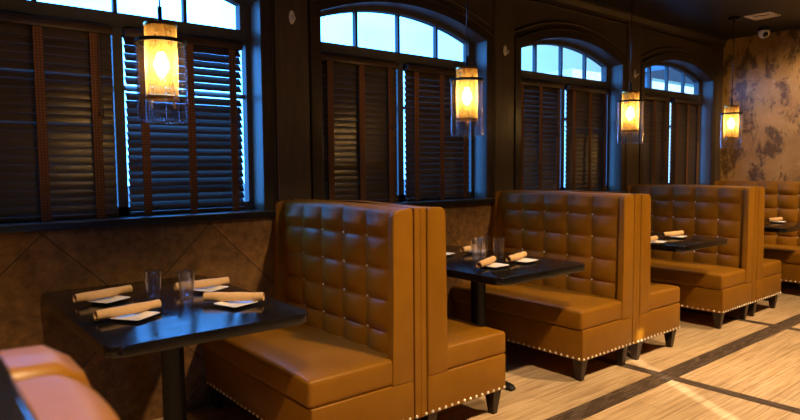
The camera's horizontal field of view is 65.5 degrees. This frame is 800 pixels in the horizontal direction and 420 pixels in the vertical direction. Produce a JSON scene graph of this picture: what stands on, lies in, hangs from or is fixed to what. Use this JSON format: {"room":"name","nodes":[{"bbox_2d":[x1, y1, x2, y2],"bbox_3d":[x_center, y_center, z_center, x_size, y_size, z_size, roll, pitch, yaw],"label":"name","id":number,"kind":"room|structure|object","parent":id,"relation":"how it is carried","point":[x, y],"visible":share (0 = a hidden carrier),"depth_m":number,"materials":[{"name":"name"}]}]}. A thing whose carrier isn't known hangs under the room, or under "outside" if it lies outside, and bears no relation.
{"room":"restaurant","nodes":[
{"label":"restaurant","id":0,"kind":"room"},
{"bbox_2d":[0,203,491,419],"bbox_3d":[-0.197,0.533,4.444,10.440,1.073,0.200,-4,5,-39],"label":"wall","id":1,"kind":"structure","parent":0,"point":[32,264],"depth_m":3.32,"materials":[{"name":"brown stone"}]},
{"bbox_2d":[0,209,262,233],"bbox_3d":[-1.482,0.057,3.360,1.528,0.044,0.189,-4,5,-39],"label":"trim","id":2,"kind":"structure","parent":1,"relation":"on","point":[251,209],"depth_m":3.29,"materials":[{"name":"brown wood"}]},
{"bbox_2d":[258,0,276,209],"bbox_3d":[-1.420,-0.698,3.224,1.694,1.479,0.024,-4,5,-39],"label":"trim","id":3,"kind":"structure","parent":1,"relation":"attached to","point":[265,6],"depth_m":3.73,"materials":[{"name":"brown wood"}]},
{"bbox_2d":[273,0,310,200],"bbox_3d":[-0.666,-0.851,3.833,0.232,1.690,0.021,-4,5,-39],"label":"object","id":4,"kind":"structure","parent":1,"relation":"attached to","point":[291,64],"depth_m":3.83,"materials":[{"name":"brown wood"}]},
{"bbox_2d":[289,10,295,23],"bbox_3d":[-0.651,-1.177,3.787,0.038,0.084,0.042,-4,5,-39],"label":"wall hook","id":5,"kind":"object","parent":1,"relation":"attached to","point":[292,17],"visible":1,"depth_m":3.79,"materials":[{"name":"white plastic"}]},
{"bbox_2d":[0,191,627,233],"bbox_3d":[-0.126,-0.021,4.313,10.440,0.040,0.042,-4,5,-39],"label":"trim","id":6,"kind":"structure","parent":1,"relation":"attached to","point":[97,223],"depth_m":3.34,"materials":[{"name":"brown wood"}]},
{"bbox_2d":[308,0,493,199],"bbox_3d":[0.092,-0.794,4.453,1.694,1.479,0.024,-4,5,-39],"label":"trim","id":7,"kind":"structure","parent":1,"relation":"attached to","point":[315,7],"depth_m":4.00,"materials":[{"name":"brown wood"}]},
{"bbox_2d":[384,198,480,206],"bbox_3d":[0.030,-0.039,4.588,1.528,0.044,0.189,-4,5,-39],"label":"trim","id":8,"kind":"structure","parent":1,"relation":"on","point":[467,198],"depth_m":4.72,"materials":[{"name":"brown wood"}]},
{"bbox_2d":[494,0,513,191],"bbox_3d":[0.845,-0.947,5.062,0.232,1.690,0.021,-4,5,-39],"label":"trim","id":9,"kind":"structure","parent":1,"relation":"attached to","point":[503,9],"depth_m":5.05,"materials":[{"name":"brown wood"}]},
{"bbox_2d":[503,45,508,55],"bbox_3d":[0.861,-1.288,5.014,0.038,0.084,0.042,-4,5,-39],"label":"wall hook","id":10,"kind":"object","parent":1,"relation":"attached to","point":[505,52],"visible":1,"depth_m":5.02,"materials":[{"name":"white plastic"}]},
{"bbox_2d":[513,28,627,190],"bbox_3d":[1.603,-0.890,5.681,1.694,1.479,0.024,-4,5,-39],"label":"trim","id":11,"kind":"structure","parent":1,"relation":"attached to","point":[520,41],"depth_m":5.44,"materials":[{"name":"brown wood"}]},
{"bbox_2d":[626,20,640,185],"bbox_3d":[2.357,-1.044,6.290,0.232,1.690,0.021,-4,5,-39],"label":"trim","id":12,"kind":"structure","parent":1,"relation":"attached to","point":[632,149],"depth_m":6.28,"materials":[{"name":"brown wood"}]},
{"bbox_2d":[638,53,716,184],"bbox_3d":[3.115,-0.986,6.909,1.694,1.479,0.024,-4,5,-39],"label":"trim","id":13,"kind":"structure","parent":1,"relation":"attached to","point":[658,58],"depth_m":6.84,"materials":[{"name":"brown wood"}]},
{"bbox_2d":[155,284,799,419],"bbox_3d":[1.936,1.289,1.878,10.640,0.120,6.937,-4,5,-39],"label":"floor","id":14,"kind":"structure","parent":0,"point":[546,385],"depth_m":3.96,"materials":[{"name":"brown wood"}]},
{"bbox_2d":[0,355,37,419],"bbox_3d":[-0.193,0.747,0.076,0.384,1.242,1.200,-4,5,-39],"label":"ledge","id":15,"kind":"object","parent":14,"relation":"on","point":[14,405],"visible":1,"depth_m":0.35,"materials":[{"name":"black stone"}]},
{"bbox_2d":[0,345,118,419],"bbox_3d":[0.129,0.750,0.376,0.632,1.190,1.187,-4,5,-39],"label":"bench","id":16,"kind":"object","parent":14,"relation":"on","point":[54,386],"visible":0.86,"depth_m":0.55,"materials":[{"name":"leather"}]},
{"bbox_2d":[41,275,307,419],"bbox_3d":[-1.054,0.800,2.826,0.797,0.775,1.228,-4,5,-39],"label":"table","id":17,"kind":"object","parent":14,"relation":"on","point":[178,324],"visible":0.87,"depth_m":2.55,"materials":[{"name":"black wood"}]},
{"bbox_2d":[86,295,129,304],"bbox_3d":[-1.316,0.407,2.801,0.141,0.016,0.141,1,4,22],"label":"plate","id":18,"kind":"object","parent":17,"relation":"on","point":[108,300],"visible":0.85,"depth_m":2.80,"materials":[{"name":"white ceramic"}]},
{"bbox_2d":[73,285,132,302],"bbox_3d":[-1.345,0.379,2.822,0.040,0.040,0.262,2,5,35],"label":"roll","id":19,"kind":"object","parent":18,"relation":"on","point":[109,292],"visible":1,"depth_m":2.80,"materials":[{"name":"fabric"}]},
{"bbox_2d":[109,311,159,321],"bbox_3d":[-1.058,0.427,2.482,0.141,0.016,0.141,1,4,15],"label":"plate","id":20,"kind":"object","parent":17,"relation":"on","point":[135,317],"visible":0.86,"depth_m":2.48,"materials":[{"name":"white ceramic"}]},
{"bbox_2d":[93,299,161,319],"bbox_3d":[-1.089,0.399,2.495,0.040,0.040,0.262,3,5,39],"label":"roll","id":21,"kind":"object","parent":20,"relation":"on","point":[112,312],"visible":1,"depth_m":2.47,"materials":[{"name":"fabric"}]},
{"bbox_2d":[144,270,161,300],"bbox_3d":[-1.125,0.344,2.838,0.079,0.135,0.079,-4,5,-39],"label":"tumbler","id":22,"kind":"object","parent":17,"relation":"on","point":[161,270],"visible":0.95,"depth_m":2.83,"materials":[{"name":"clear glass"}]},
{"bbox_2d":[177,270,194,300],"bbox_3d":[-0.973,0.343,2.832,0.079,0.135,0.079,-4,5,-39],"label":"tumbler","id":23,"kind":"object","parent":17,"relation":"on","point":[194,270],"visible":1,"depth_m":2.83,"materials":[{"name":"clear glass"}]},
{"bbox_2d":[189,285,228,292],"bbox_3d":[-0.933,0.388,3.036,0.141,0.016,0.141,1,4,22],"label":"plate","id":24,"kind":"object","parent":17,"relation":"on","point":[219,287],"visible":0.73,"depth_m":3.04,"materials":[{"name":"white ceramic"}]},
{"bbox_2d":[174,277,229,290],"bbox_3d":[-0.968,0.361,3.045,0.262,0.040,0.040,-4,5,-38],"label":"roll","id":25,"kind":"object","parent":24,"relation":"on","point":[187,285],"visible":0.98,"depth_m":3.03,"materials":[{"name":"fabric"}]},
{"bbox_2d":[214,301,257,308],"bbox_3d":[-0.713,0.409,2.704,0.141,0.016,0.141,2,5,34],"label":"plate","id":26,"kind":"object","parent":17,"relation":"on","point":[230,304],"visible":0.86,"depth_m":2.70,"materials":[{"name":"white ceramic"}]},
{"bbox_2d":[203,292,264,300],"bbox_3d":[-0.729,0.380,2.730,0.262,0.040,0.040,0,4,2],"label":"roll","id":27,"kind":"object","parent":26,"relation":"on","point":[207,296],"visible":1,"depth_m":2.71,"materials":[{"name":"fabric"}]},
{"bbox_2d":[204,199,420,419],"bbox_3d":[-0.513,0.559,3.285,0.632,1.184,1.187,-4,5,-39],"label":"bench","id":28,"kind":"object","parent":14,"relation":"on","point":[354,268],"visible":0.92,"depth_m":3.05,"materials":[{"name":"leather"}]},
{"bbox_2d":[204,323,392,408],"bbox_3d":[-0.551,0.746,3.268,0.532,0.142,1.172,-4,5,-39],"label":"seat cushion","id":29,"kind":"object","parent":28,"relation":"on","point":[306,365],"depth_m":2.94,"materials":[{"name":"leather"}]},
{"bbox_2d":[301,199,505,419],"bbox_3d":[-0.023,0.528,3.683,0.632,1.184,1.187,-4,5,-39],"label":"bench","id":30,"kind":"object","parent":14,"relation":"on","point":[462,361],"visible":0.33,"depth_m":3.14,"materials":[{"name":"leather"}]},
{"bbox_2d":[447,316,504,368],"bbox_3d":[0.016,0.710,3.729,0.532,0.142,1.172,-4,5,-39],"label":"seat cushion","id":31,"kind":"object","parent":30,"relation":"on","point":[469,345],"depth_m":3.33,"materials":[{"name":"leather"}]},
{"bbox_2d":[446,246,584,390],"bbox_3d":[0.461,0.704,4.057,0.797,0.775,1.228,-4,5,-39],"label":"table","id":32,"kind":"object","parent":14,"relation":"on","point":[459,265],"visible":0.4,"depth_m":3.74,"materials":[{"name":"black wood"}]},
{"bbox_2d":[465,249,486,253],"bbox_3d":[0.519,0.290,4.306,0.141,0.016,0.141,2,4,28],"label":"plate","id":33,"kind":"object","parent":32,"relation":"on","point":[479,250],"visible":0.63,"depth_m":4.28,"materials":[{"name":"white ceramic"}]},
{"bbox_2d":[460,243,484,252],"bbox_3d":[0.505,0.263,4.305,0.040,0.040,0.262,3,5,39],"label":"roll","id":34,"kind":"object","parent":33,"relation":"on","point":[479,246],"visible":0.94,"depth_m":4.28,"materials":[{"name":"fabric"}]},
{"bbox_2d":[484,262,508,268],"bbox_3d":[0.553,0.332,3.684,0.141,0.016,0.141,-4,5,-42],"label":"plate","id":35,"kind":"object","parent":32,"relation":"on","point":[493,265],"visible":0.73,"depth_m":3.69,"materials":[{"name":"white ceramic"}]},
{"bbox_2d":[476,256,495,267],"bbox_3d":[0.509,0.306,3.665,0.040,0.040,0.262,2,4,27],"label":"roll","id":36,"kind":"object","parent":35,"relation":"on","point":[487,261],"visible":1,"depth_m":3.62,"materials":[{"name":"fabric"}]},
{"bbox_2d":[513,258,537,263],"bbox_3d":[0.767,0.318,3.867,0.141,0.016,0.141,-4,6,-45],"label":"plate","id":37,"kind":"object","parent":32,"relation":"on","point":[522,260],"visible":0.76,"depth_m":3.87,"materials":[{"name":"white ceramic"}]},
{"bbox_2d":[505,251,526,262],"bbox_3d":[0.725,0.291,3.869,0.040,0.040,0.262,2,5,32],"label":"roll","id":38,"kind":"object","parent":37,"relation":"on","point":[511,258],"visible":1,"depth_m":3.83,"materials":[{"name":"fabric"}]},
{"bbox_2d":[452,190,637,380],"bbox_3d":[1.010,0.462,4.522,0.632,1.184,1.187,-4,5,-39],"label":"bench","id":39,"kind":"object","parent":14,"relation":"on","point":[590,313],"visible":0.86,"depth_m":4.31,"materials":[{"name":"leather"}]},
{"bbox_2d":[452,282,621,329],"bbox_3d":[0.972,0.649,4.505,0.532,0.142,1.172,-4,5,-39],"label":"seat cushion","id":40,"kind":"object","parent":39,"relation":"on","point":[547,304],"depth_m":4.23,"materials":[{"name":"leather"}]},
{"bbox_2d":[521,190,679,359],"bbox_3d":[1.500,0.431,4.920,0.632,1.184,1.187,-4,5,-39],"label":"bench","id":41,"kind":"object","parent":14,"relation":"on","point":[657,305],"visible":0.24,"depth_m":4.38,"materials":[{"name":"leather"}]},
{"bbox_2d":[650,282,679,309],"bbox_3d":[1.539,0.613,4.967,0.532,0.142,1.172,-4,5,-39],"label":"seat cushion","id":42,"kind":"object","parent":41,"relation":"on","point":[662,296],"depth_m":4.56,"materials":[{"name":"leather"}]},
{"bbox_2d":[545,314,799,419],"bbox_3d":[0.785,1.142,3.283,10.440,0.001,0.130,-4,5,-39],"label":"trim","id":43,"kind":"structure","parent":14,"relation":"in","point":[585,410],"depth_m":4.06,"materials":[{"name":"wood"}]},
{"bbox_2d":[651,232,726,251],"bbox_3d":[1.981,0.607,5.292,0.797,0.775,1.228,-4,5,-39],"label":"table","id":44,"kind":"object","parent":14,"relation":"on","point":[690,242],"visible":0.19,"depth_m":4.80,"materials":[{"name":"black wood"}]},
{"bbox_2d":[651,240,666,243],"bbox_3d":[1.954,0.247,4.751,0.141,0.016,0.141,2,5,34],"label":"plate","id":45,"kind":"object","parent":44,"relation":"on","point":[655,241],"visible":0.59,"depth_m":4.75,"materials":[{"name":"white ceramic"}]},
{"bbox_2d":[651,235,657,240],"bbox_3d":[1.887,0.223,4.721,0.262,0.040,0.040,-4,6,-45],"label":"roll","id":46,"kind":"object","parent":45,"relation":"on","point":[653,238],"visible":0.34,"depth_m":4.76,"materials":[{"name":"fabric"}]},
{"bbox_2d":[668,235,685,238],"bbox_3d":[2.264,0.221,5.096,0.141,0.016,0.141,3,5,39],"label":"plate","id":47,"kind":"object","parent":44,"relation":"on","point":[677,236],"visible":0.75,"depth_m":5.09,"materials":[{"name":"white ceramic"}]},
{"bbox_2d":[661,230,683,236],"bbox_3d":[2.236,0.195,5.097,0.262,0.040,0.040,-3,5,-33],"label":"roll","id":48,"kind":"object","parent":47,"relation":"on","point":[672,233],"visible":1,"depth_m":5.07,"materials":[{"name":"fabric"}]},
{"bbox_2d":[626,185,756,328],"bbox_3d":[2.530,0.366,5.757,0.632,1.184,1.187,-4,5,-39],"label":"bench","id":49,"kind":"object","parent":14,"relation":"on","point":[718,280],"visible":0.65,"depth_m":5.52,"materials":[{"name":"leather"}]},
{"bbox_2d":[650,257,745,289],"bbox_3d":[2.491,0.553,5.740,0.532,0.142,1.172,-4,5,-39],"label":"seat cushion","id":50,"kind":"object","parent":49,"relation":"on","point":[682,272],"depth_m":5.40,"materials":[{"name":"leather"}]},
{"bbox_2d":[592,356,799,413],"bbox_3d":[1.954,1.099,3.778,0.090,0.001,3.402,-4,5,-39],"label":"trim","id":51,"kind":"structure","parent":14,"relation":"in","point":[610,361],"depth_m":3.80,"materials":[{"name":"wood"}]},
{"bbox_2d":[635,184,780,316],"bbox_3d":[3.019,0.334,6.155,0.632,1.184,1.187,-4,5,-39],"label":"bench","id":52,"kind":"object","parent":14,"relation":"on","point":[767,275],"visible":0.14,"depth_m":5.61,"materials":[{"name":"leather"}]},
{"bbox_2d":[763,258,780,277],"bbox_3d":[3.058,0.516,6.201,0.532,0.142,1.172,-4,5,-39],"label":"seat cushion","id":53,"kind":"object","parent":52,"relation":"on","point":[771,267],"depth_m":5.79,"materials":[{"name":"leather"}]},
{"bbox_2d":[680,308,799,330],"bbox_3d":[3.442,1.004,4.987,0.090,0.001,3.402,-4,5,-39],"label":"trim","id":54,"kind":"structure","parent":14,"relation":"in","point":[681,309],"depth_m":5.51,"materials":[{"name":"wood"}]},
{"bbox_2d":[714,181,799,287],"bbox_3d":[4.043,0.269,6.987,0.632,1.184,1.187,-4,5,-39],"label":"bench","id":55,"kind":"object","parent":14,"relation":"on","point":[782,198],"visible":0.34,"depth_m":6.89,"materials":[{"name":"leather"}]},
{"bbox_2d":[763,243,799,263],"bbox_3d":[4.005,0.456,6.970,0.532,0.142,1.172,-4,5,-39],"label":"seat cushion","id":56,"kind":"object","parent":55,"relation":"on","point":[787,253],"depth_m":6.58,"materials":[{"name":"leather"}]},
{"bbox_2d":[763,220,799,300],"bbox_3d":[3.494,0.511,6.522,0.797,0.775,1.228,-4,5,-39],"label":"table","id":57,"kind":"object","parent":14,"relation":"on","point":[785,227],"visible":0.07,"depth_m":5.97,"materials":[{"name":"black wood"}]},
{"bbox_3d":[3.848,0.124,6.340,0.141,0.016,0.141,3,5,39],"label":"plate","id":58,"kind":"object","parent":57,"relation":"on","visible":0},
{"bbox_2d":[766,217,782,221],"bbox_3d":[3.820,0.097,6.341,0.262,0.040,0.040,-3,5,-33],"label":"roll","id":59,"kind":"object","parent":58,"relation":"on","point":[775,218],"visible":1,"depth_m":6.31,"materials":[{"name":"fabric"}]},
{"bbox_2d":[242,0,716,217],"bbox_3d":[-0.209,-0.897,4.346,10.440,1.795,0.200,-4,5,-39],"label":"wall","id":60,"kind":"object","parent":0,"point":[526,12],"visible":0.41,"depth_m":5.30,"materials":[{"name":"paint"}]},
{"bbox_2d":[0,0,253,222],"bbox_3d":[-1.522,-0.664,3.353,1.530,1.397,0.070,-4,5,-39],"label":"window","id":61,"kind":"structure","parent":60,"relation":"attached to","point":[118,21],"depth_m":3.36,"materials":[{"name":"black wood"}]},
{"bbox_2d":[0,12,117,221],"bbox_3d":[-1.785,-0.446,3.089,0.696,1.002,0.069,-4,5,-39],"label":"blind","id":62,"kind":"object","parent":61,"relation":"attached to","point":[57,136],"visible":1,"depth_m":3.13,"materials":[{"name":"brown wood"}]},
{"bbox_2d":[122,28,244,215],"bbox_3d":[-1.211,-0.482,3.555,0.670,1.002,0.069,-4,5,-39],"label":"blind","id":63,"kind":"object","parent":61,"relation":"attached to","point":[174,162],"visible":0.95,"depth_m":3.54,"materials":[{"name":"brown wood"}]},
{"bbox_2d":[321,6,473,201],"bbox_3d":[-0.010,-0.761,4.581,1.530,1.397,0.070,-4,5,-39],"label":"window","id":64,"kind":"structure","parent":60,"relation":"attached to","point":[402,59],"depth_m":4.58,"materials":[{"name":"black wood"}]},
{"bbox_2d":[321,53,399,202],"bbox_3d":[-0.280,-0.542,4.311,0.678,1.002,0.069,-4,5,-39],"label":"blind","id":65,"kind":"object","parent":64,"relation":"attached to","point":[359,126],"visible":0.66,"depth_m":4.30,"materials":[{"name":"brown wood"}]},
{"bbox_2d":[403,64,471,200],"bbox_3d":[0.300,-0.579,4.783,0.670,1.002,0.069,-4,5,-39],"label":"blind","id":66,"kind":"object","parent":64,"relation":"attached to","point":[436,164],"visible":0.9,"depth_m":4.75,"materials":[{"name":"brown wood"}]},
{"bbox_2d":[448,0,494,29],"bbox_3d":[0.081,-1.542,4.408,1.820,0.331,0.020,-4,5,-39],"label":"trim","id":67,"kind":"structure","parent":60,"relation":"attached to","point":[452,1],"depth_m":4.80,"materials":[{"name":"brown wood"}]},
{"bbox_2d":[521,40,609,190],"bbox_3d":[1.501,-0.857,5.809,1.530,1.397,0.070,-4,5,-39],"label":"window","id":68,"kind":"structure","parent":60,"relation":"attached to","point":[604,83],"depth_m":5.81,"materials":[{"name":"black wood"}]},
{"bbox_2d":[521,79,563,190],"bbox_3d":[1.226,-0.638,5.535,0.665,1.002,0.069,-4,5,-39],"label":"blind","id":69,"kind":"object","parent":68,"relation":"attached to","point":[540,100],"visible":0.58,"depth_m":5.54,"materials":[{"name":"brown wood"}]},
{"bbox_2d":[565,85,609,190],"bbox_3d":[1.812,-0.675,6.011,0.670,1.002,0.069,-4,5,-39],"label":"blind","id":70,"kind":"object","parent":68,"relation":"attached to","point":[586,107],"visible":0.92,"depth_m":5.99,"materials":[{"name":"brown wood"}]},
{"bbox_2d":[514,0,627,55],"bbox_3d":[1.592,-1.639,5.636,1.820,0.331,0.020,-4,5,-39],"label":"trim","id":71,"kind":"structure","parent":60,"relation":"attached to","point":[535,1],"depth_m":5.60,"materials":[{"name":"brown wood"}]},
{"bbox_2d":[540,0,726,46],"bbox_3d":[-0.136,-1.744,4.191,10.440,0.085,0.053,-4,5,-39],"label":"trim","id":72,"kind":"structure","parent":60,"relation":"attached to","point":[581,5],"depth_m":6.23,"materials":[{"name":"brown wood"}]},
{"bbox_2d":[645,62,700,184],"bbox_3d":[3.013,-0.953,7.037,1.530,1.397,0.070,-4,5,-39],"label":"window","id":73,"kind":"structure","parent":60,"relation":"attached to","point":[696,96],"depth_m":7.06,"materials":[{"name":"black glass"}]},
{"bbox_2d":[643,95,669,184],"bbox_3d":[2.734,-0.734,6.761,0.655,1.002,0.069,-4,5,-39],"label":"blind","id":74,"kind":"object","parent":73,"relation":"attached to","point":[656,107],"visible":0.66,"depth_m":6.80,"materials":[{"name":"brown wood"}]},
{"bbox_2d":[669,98,702,184],"bbox_3d":[3.323,-0.771,7.239,0.670,1.002,0.069,-4,5,-39],"label":"blind","id":75,"kind":"object","parent":73,"relation":"attached to","point":[685,114],"visible":0.9,"depth_m":7.22,"materials":[{"name":"brown wood"}]},
{"bbox_2d":[641,27,718,73],"bbox_3d":[3.103,-1.735,6.864,1.820,0.331,0.020,-4,5,-39],"label":"trim","id":76,"kind":"structure","parent":60,"relation":"attached to","point":[648,52],"depth_m":6.85,"materials":[{"name":"brown wood"}]},
{"bbox_2d":[587,0,799,39],"bbox_3d":[1.896,-1.683,1.694,10.640,0.100,6.987,-4,5,-39],"label":"ceiling","id":77,"kind":"structure","parent":0,"point":[710,17],"depth_m":6.13,"materials":[{"name":"black paint"}]},
{"bbox_2d":[134,0,187,122],"bbox_3d":[-1.067,-1.036,2.748,0.222,1.283,0.222,-4,5,-39],"label":"pendant lamp","id":78,"kind":"object","parent":77,"relation":"hanging from","point":[160,26],"visible":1,"depth_m":2.75,"materials":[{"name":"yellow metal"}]},
{"bbox_2d":[156,24,166,76],"bbox_3d":[-1.065,-0.710,2.771,0.048,0.226,0.048,-4,5,-39],"label":"bulb","id":79,"kind":"object","parent":78,"relation":"attached to","point":[161,65],"depth_m":2.76,"materials":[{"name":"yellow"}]},
{"bbox_2d":[450,0,483,135],"bbox_3d":[0.426,-1.124,3.962,0.222,1.296,0.222,2,5,34],"label":"pendant lamp","id":80,"kind":"object","parent":77,"relation":"hanging from","point":[466,69],"visible":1,"depth_m":3.97,"materials":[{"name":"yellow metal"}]},
{"bbox_2d":[463,68,470,103],"bbox_3d":[0.429,-0.792,3.985,0.048,0.226,0.048,-4,5,-39],"label":"bulb","id":81,"kind":"object","parent":80,"relation":"attached to","point":[466,98],"depth_m":3.97,"materials":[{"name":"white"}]},
{"bbox_2d":[616,0,644,143],"bbox_3d":[1.925,-1.211,5.181,0.222,1.313,0.222,1,4,16],"label":"pendant lamp","id":82,"kind":"object","parent":77,"relation":"hanging from","point":[630,92],"visible":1,"depth_m":5.18,"materials":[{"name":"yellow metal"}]},
{"bbox_2d":[627,93,632,119],"bbox_3d":[1.928,-0.871,5.204,0.048,0.226,0.048,-4,5,-39],"label":"socket","id":83,"kind":"object","parent":82,"relation":"attached to","point":[630,95],"depth_m":5.19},
{"bbox_2d":[719,16,743,147],"bbox_3d":[3.417,-1.301,6.394,0.222,1.323,0.222,-1,4,-1],"label":"pendant lamp","id":84,"kind":"object","parent":77,"relation":"hanging from","point":[731,113],"visible":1,"depth_m":6.38,"materials":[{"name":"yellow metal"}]},
{"bbox_2d":[729,107,733,127],"bbox_3d":[3.420,-0.956,6.417,0.048,0.226,0.048,-4,5,-39],"label":"socket","id":85,"kind":"object","parent":84,"relation":"attached to","point":[731,124],"depth_m":6.40,"materials":[{"name":"white"}]},
{"bbox_2d":[744,11,780,19],"bbox_3d":[3.644,-1.952,6.254,0.264,0.014,0.244,-3,5,-37],"label":"ceiling vent","id":86,"kind":"object","parent":77,"relation":"in","point":[758,16],"visible":1,"depth_m":6.22,"materials":[{"name":"white plastic"}]},
{"bbox_2d":[758,27,769,37],"bbox_3d":[3.999,-1.945,6.833,0.120,0.112,0.120,-4,5,-39],"label":"security camera","id":87,"kind":"object","parent":77,"relation":"attached to","point":[763,32],"visible":1,"depth_m":6.79,"materials":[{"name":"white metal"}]},
{"bbox_2d":[720,28,799,285],"bbox_3d":[6.009,-0.461,5.096,0.100,2.868,6.937,-4,5,-39],"label":"wall","id":88,"kind":"structure","parent":0,"point":[766,71],"depth_m":7.19,"materials":[{"name":"beige paint"}]},
{"bbox_2d":[714,46,723,181],"bbox_3d":[3.840,-1.138,7.500,0.166,1.690,0.013,-4,5,-39],"label":"trim","id":89,"kind":"structure","parent":88,"relation":"attached to","point":[719,51],"depth_m":7.49,"materials":[{"name":"brown wood"}]},
{"label":"outside","id":90,"kind":"structure","parent":0,"visible":0},
{"bbox_2d":[128,180,405,205],"bbox_3d":[3.070,-1.366,43.742,120.000,0.250,56.063,-4,5,-39],"label":"ground","id":91,"kind":"structure","parent":90,"point":[404,180],"depth_m":42.32,"materials":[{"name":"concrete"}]},
{"bbox_2d":[546,69,693,186],"bbox_3d":[20.226,-4.324,42.086,40.200,5.600,8.220,-4,5,-39],"label":"neighbouring building","id":92,"kind":"structure","parent":91,"relation":"on","point":[576,73],"depth_m":27.12,"materials":[{"name":"beige paint"}]},
{"bbox_2d":[645,66,693,87],"bbox_3d":[8.136,-1.198,13.549,9.000,3.450,1.600,-4,5,-39],"label":"canopy","id":93,"kind":"object","parent":91,"relation":"on","point":[658,72],"visible":0.09,"depth_m":11.21,"materials":[{"name":"metal"}]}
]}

